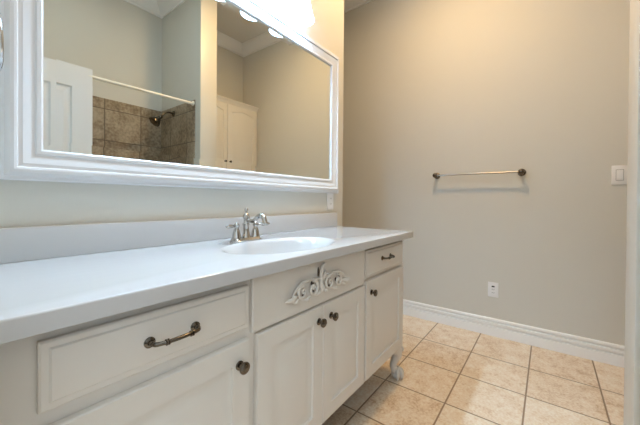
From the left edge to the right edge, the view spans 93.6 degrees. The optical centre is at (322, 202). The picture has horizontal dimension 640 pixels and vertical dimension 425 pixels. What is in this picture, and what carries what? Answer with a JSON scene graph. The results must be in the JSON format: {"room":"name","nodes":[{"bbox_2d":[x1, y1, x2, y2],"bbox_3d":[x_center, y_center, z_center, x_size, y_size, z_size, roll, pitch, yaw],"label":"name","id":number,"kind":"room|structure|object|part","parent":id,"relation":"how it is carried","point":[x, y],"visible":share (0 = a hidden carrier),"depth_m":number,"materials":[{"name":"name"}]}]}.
{"room":"bathroom","nodes":[
{"label":"bathroom","id":0,"kind":"room"},
{"bbox_2d":[0,0,343,227],"bbox_3d":[-0.475,-0.538,1.444,0.120,3.130,1.938,1,1,37],"label":"wall","id":1,"kind":"structure","parent":0,"point":[22,203],"depth_m":1.18,"materials":[{"name":"beige paint"}]},
{"bbox_2d":[0,212,336,263],"bbox_3d":[-0.413,0.115,1.418,0.020,0.098,1.706,1,1,37],"label":"backsplash","id":2,"kind":"structure","parent":1,"relation":"attached to","point":[17,244],"depth_m":1.04,"materials":[{"name":"white stone"}]},
{"bbox_2d":[0,0,338,193],"bbox_3d":[-0.373,-0.539,1.449,0.034,0.950,1.630,1,1,37],"label":"framed mirror","id":3,"kind":"object","parent":1,"relation":"attached to","point":[215,94],"visible":1,"depth_m":1.15,"materials":[{"name":"white mirror"}]},
{"bbox_2d":[261,0,313,26],"bbox_3d":[-0.303,-1.142,1.430,0.156,0.249,0.758,1,1,37],"label":"vanity light","id":4,"kind":"object","parent":1,"relation":"attached to","point":[301,15],"visible":1,"depth_m":1.63,"materials":[{"name":"white glass"}]},
{"bbox_3d":[-0.237,-1.101,1.508,0.143,0.168,0.143,1,1,37],"label":"lamp shade","id":5,"kind":"part","parent":4,"relation":"part of","materials":[{"name":"white glass"}]},
{"bbox_3d":[-0.114,-1.102,1.672,0.143,0.168,0.143,1,1,37],"label":"lamp shade","id":6,"kind":"part","parent":4,"relation":"part of","materials":[{"name":"white glass"}]},
{"bbox_2d":[327,193,332,209],"bbox_3d":[0.057,-0.011,2.053,0.008,0.114,0.071,1,1,37],"label":"power outlet","id":7,"kind":"object","parent":1,"relation":"attached to","point":[329,195],"visible":0.92,"depth_m":2.05,"materials":[{"name":"white plastic"}]},
{"bbox_2d":[329,196,331,205],"bbox_3d":[0.058,-0.011,2.052,0.003,0.070,0.033,1,1,37],"label":"receptacle","id":8,"kind":"object","parent":7,"relation":"attached to","point":[330,197],"depth_m":2.05,"materials":[{"name":"grey plastic"}]},
{"bbox_2d":[322,314,623,424],"bbox_3d":[-0.613,1.077,1.336,4.864,0.100,4.196,1,1,37],"label":"floor","id":9,"kind":"structure","parent":0,"point":[453,375],"depth_m":1.70,"materials":[{"name":"tile"}]},
{"bbox_2d":[0,240,403,424],"bbox_3d":[-0.207,0.616,1.250,0.560,0.830,1.706,1,1,37],"label":"vanity cabinet","id":10,"kind":"object","parent":9,"relation":"on","point":[291,346],"visible":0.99,"depth_m":0.79,"materials":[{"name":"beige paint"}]},
{"bbox_3d":[-0.340,0.291,0.674,0.018,0.120,0.438,1,1,37],"label":"drawer","id":11,"kind":"part","parent":10,"relation":"part of","materials":[{"name":"beige paint"}]},
{"bbox_3d":[-0.343,0.605,0.677,0.018,0.447,0.438,1,1,37],"label":"door","id":12,"kind":"part","parent":10,"relation":"part of","materials":[{"name":"beige paint"}]},
{"bbox_3d":[-0.318,0.293,0.661,0.036,0.023,0.125,1,1,37],"label":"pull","id":13,"kind":"part","parent":10,"relation":"part of","materials":[{"name":"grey metal"}]},
{"bbox_2d":[0,212,412,343],"bbox_3d":[-0.199,0.181,1.257,0.558,0.223,1.706,1,1,37],"label":"countertop","id":14,"kind":"structure","parent":10,"relation":"on","point":[53,277],"depth_m":0.86,"materials":[{"name":"white stone"}]},
{"bbox_2d":[225,208,269,242],"bbox_3d":[-0.315,0.092,1.300,0.173,0.144,0.169,0,0,-9],"label":"faucet","id":15,"kind":"object","parent":14,"relation":"on","point":[236,235],"visible":1,"depth_m":1.29,"materials":[{"name":"silver metal"}]},
{"bbox_3d":[-0.374,0.116,1.250,0.040,0.071,0.089,1,0,29],"label":"handle","id":16,"kind":"part","parent":15,"relation":"part of","materials":[{"name":"silver metal"}]},
{"bbox_3d":[-0.332,0.157,1.313,0.058,0.015,0.158,1,1,37],"label":"plate","id":17,"kind":"part","parent":15,"relation":"part of","materials":[{"name":"silver metal"}]},
{"bbox_3d":[-0.286,0.086,1.279,0.154,0.130,0.042,1,1,37],"label":"spout","id":18,"kind":"part","parent":15,"relation":"part of","materials":[{"name":"silver metal"}]},
{"bbox_3d":[-0.283,0.116,1.371,0.040,0.071,0.089,1,1,44],"label":"handle","id":19,"kind":"part","parent":15,"relation":"part of","materials":[{"name":"silver metal"}]},
{"bbox_3d":[-0.212,0.441,0.807,0.031,0.032,0.032,1,1,37],"label":"knob","id":20,"kind":"part","parent":10,"relation":"part of","materials":[{"name":"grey metal"}]},
{"bbox_3d":[-0.100,0.604,1.000,0.018,0.447,0.316,1,1,37],"label":"door","id":21,"kind":"part","parent":10,"relation":"part of","materials":[{"name":"beige paint"}]},
{"bbox_3d":[0.000,0.434,1.089,0.031,0.032,0.032,1,1,37],"label":"knob","id":22,"kind":"part","parent":10,"relation":"part of","materials":[{"name":"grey metal"}]},
{"bbox_3d":[0.046,0.434,1.151,0.031,0.032,0.032,1,1,37],"label":"knob","id":23,"kind":"part","parent":10,"relation":"part of","materials":[{"name":"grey metal"}]},
{"bbox_3d":[0.092,0.604,1.255,0.018,0.447,0.316,1,1,37],"label":"door","id":24,"kind":"part","parent":10,"relation":"part of","materials":[{"name":"beige paint"}]},
{"bbox_3d":[0.245,0.423,1.415,0.031,0.032,0.032,1,1,37],"label":"knob","id":25,"kind":"part","parent":10,"relation":"part of","materials":[{"name":"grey metal"}]},
{"bbox_3d":[0.329,0.596,1.570,0.018,0.462,0.440,1,1,37],"label":"door","id":26,"kind":"part","parent":10,"relation":"part of","materials":[{"name":"beige paint"}]},
{"bbox_3d":[0.331,0.285,1.568,0.018,0.129,0.440,1,1,37],"label":"drawer","id":27,"kind":"part","parent":10,"relation":"part of","materials":[{"name":"beige paint"}]},
{"bbox_3d":[0.345,0.278,1.542,0.036,0.023,0.119,1,1,37],"label":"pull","id":28,"kind":"part","parent":10,"relation":"part of","materials":[{"name":"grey metal"}]},
{"bbox_2d":[342,0,629,345],"bbox_3d":[0.624,-0.541,2.953,4.864,3.130,0.120,1,1,37],"label":"wall","id":29,"kind":"structure","parent":0,"point":[538,87],"depth_m":2.33,"materials":[{"name":"beige paint"}]},
{"bbox_2d":[344,0,373,12],"bbox_3d":[0.565,-2.048,2.849,4.624,0.115,0.112,1,1,37],"label":"trim","id":30,"kind":"structure","parent":29,"relation":"attached to","point":[349,5],"depth_m":3.07,"materials":[{"name":"white paint"}]},
{"bbox_2d":[433,169,525,178],"bbox_3d":[1.214,-0.229,2.384,0.664,0.054,0.080,1,1,37],"label":"towel bar","id":31,"kind":"object","parent":29,"relation":"attached to","point":[521,172],"visible":1,"depth_m":2.32,"materials":[{"name":"grey metal"}]},
{"bbox_3d":[0.971,-0.232,2.567,0.054,0.054,0.080,1,1,37],"label":"post","id":32,"kind":"part","parent":31,"relation":"part of","materials":[{"name":"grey metal"}]},
{"bbox_3d":[1.201,-0.229,2.367,0.610,0.015,0.015,1,1,37],"label":"rod","id":33,"kind":"part","parent":31,"relation":"part of","materials":[{"name":"silver metal"}]},
{"bbox_3d":[1.458,-0.226,2.201,0.054,0.054,0.080,1,1,37],"label":"post","id":34,"kind":"part","parent":31,"relation":"part of","materials":[{"name":"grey metal"}]},
{"bbox_2d":[488,282,498,297],"bbox_3d":[1.332,0.677,2.341,0.072,0.115,0.010,1,1,37],"label":"power outlet","id":35,"kind":"object","parent":29,"relation":"attached to","point":[493,288],"visible":1,"depth_m":2.34,"materials":[{"name":"white plastic"}]},
{"bbox_2d":[491,285,495,294],"bbox_3d":[1.331,0.677,2.340,0.034,0.069,0.004,1,1,37],"label":"receptacle","id":36,"kind":"object","parent":35,"relation":"attached to","point":[493,287],"depth_m":2.34,"materials":[{"name":"grey plastic"}]},
{"bbox_2d":[403,299,624,367],"bbox_3d":[0.571,0.957,2.909,4.624,0.135,0.017,1,1,37],"label":"baseboard","id":37,"kind":"structure","parent":29,"relation":"attached to","point":[587,348],"depth_m":2.21,"materials":[{"name":"white paint"}]},
{"bbox_2d":[611,165,626,184],"bbox_3d":[1.896,-0.177,1.915,0.076,0.122,0.010,1,1,37],"label":"light switch","id":38,"kind":"object","parent":29,"relation":"attached to","point":[619,173],"visible":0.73,"depth_m":1.92,"materials":[{"name":"white plastic"}]},
{"bbox_3d":[-0.082,-0.524,0.017,2.224,3.130,0.130,1,1,37],"label":"wall","id":39,"kind":"structure","parent":0,"visible":0},
{"bbox_2d":[0,18,3,70],"bbox_3d":[-0.784,-0.392,0.678,0.138,0.163,0.084,1,1,37],"label":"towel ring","id":40,"kind":"object","parent":39,"relation":"attached to","point":[1,29],"visible":1,"depth_m":0.67,"materials":[{"name":"silver metal"}]},
{"bbox_3d":[1.522,-0.519,0.927,0.754,3.130,0.157,1,1,37],"label":"wall","id":41,"kind":"structure","parent":0,"visible":0},
{"bbox_2d":[623,0,639,424],"bbox_3d":[1.216,-0.468,1.163,0.018,3.020,0.172,1,1,37],"label":"trim","id":42,"kind":"structure","parent":41,"relation":"attached to","point":[632,292],"depth_m":1.14,"materials":[{"name":"white paint"}]}
]}

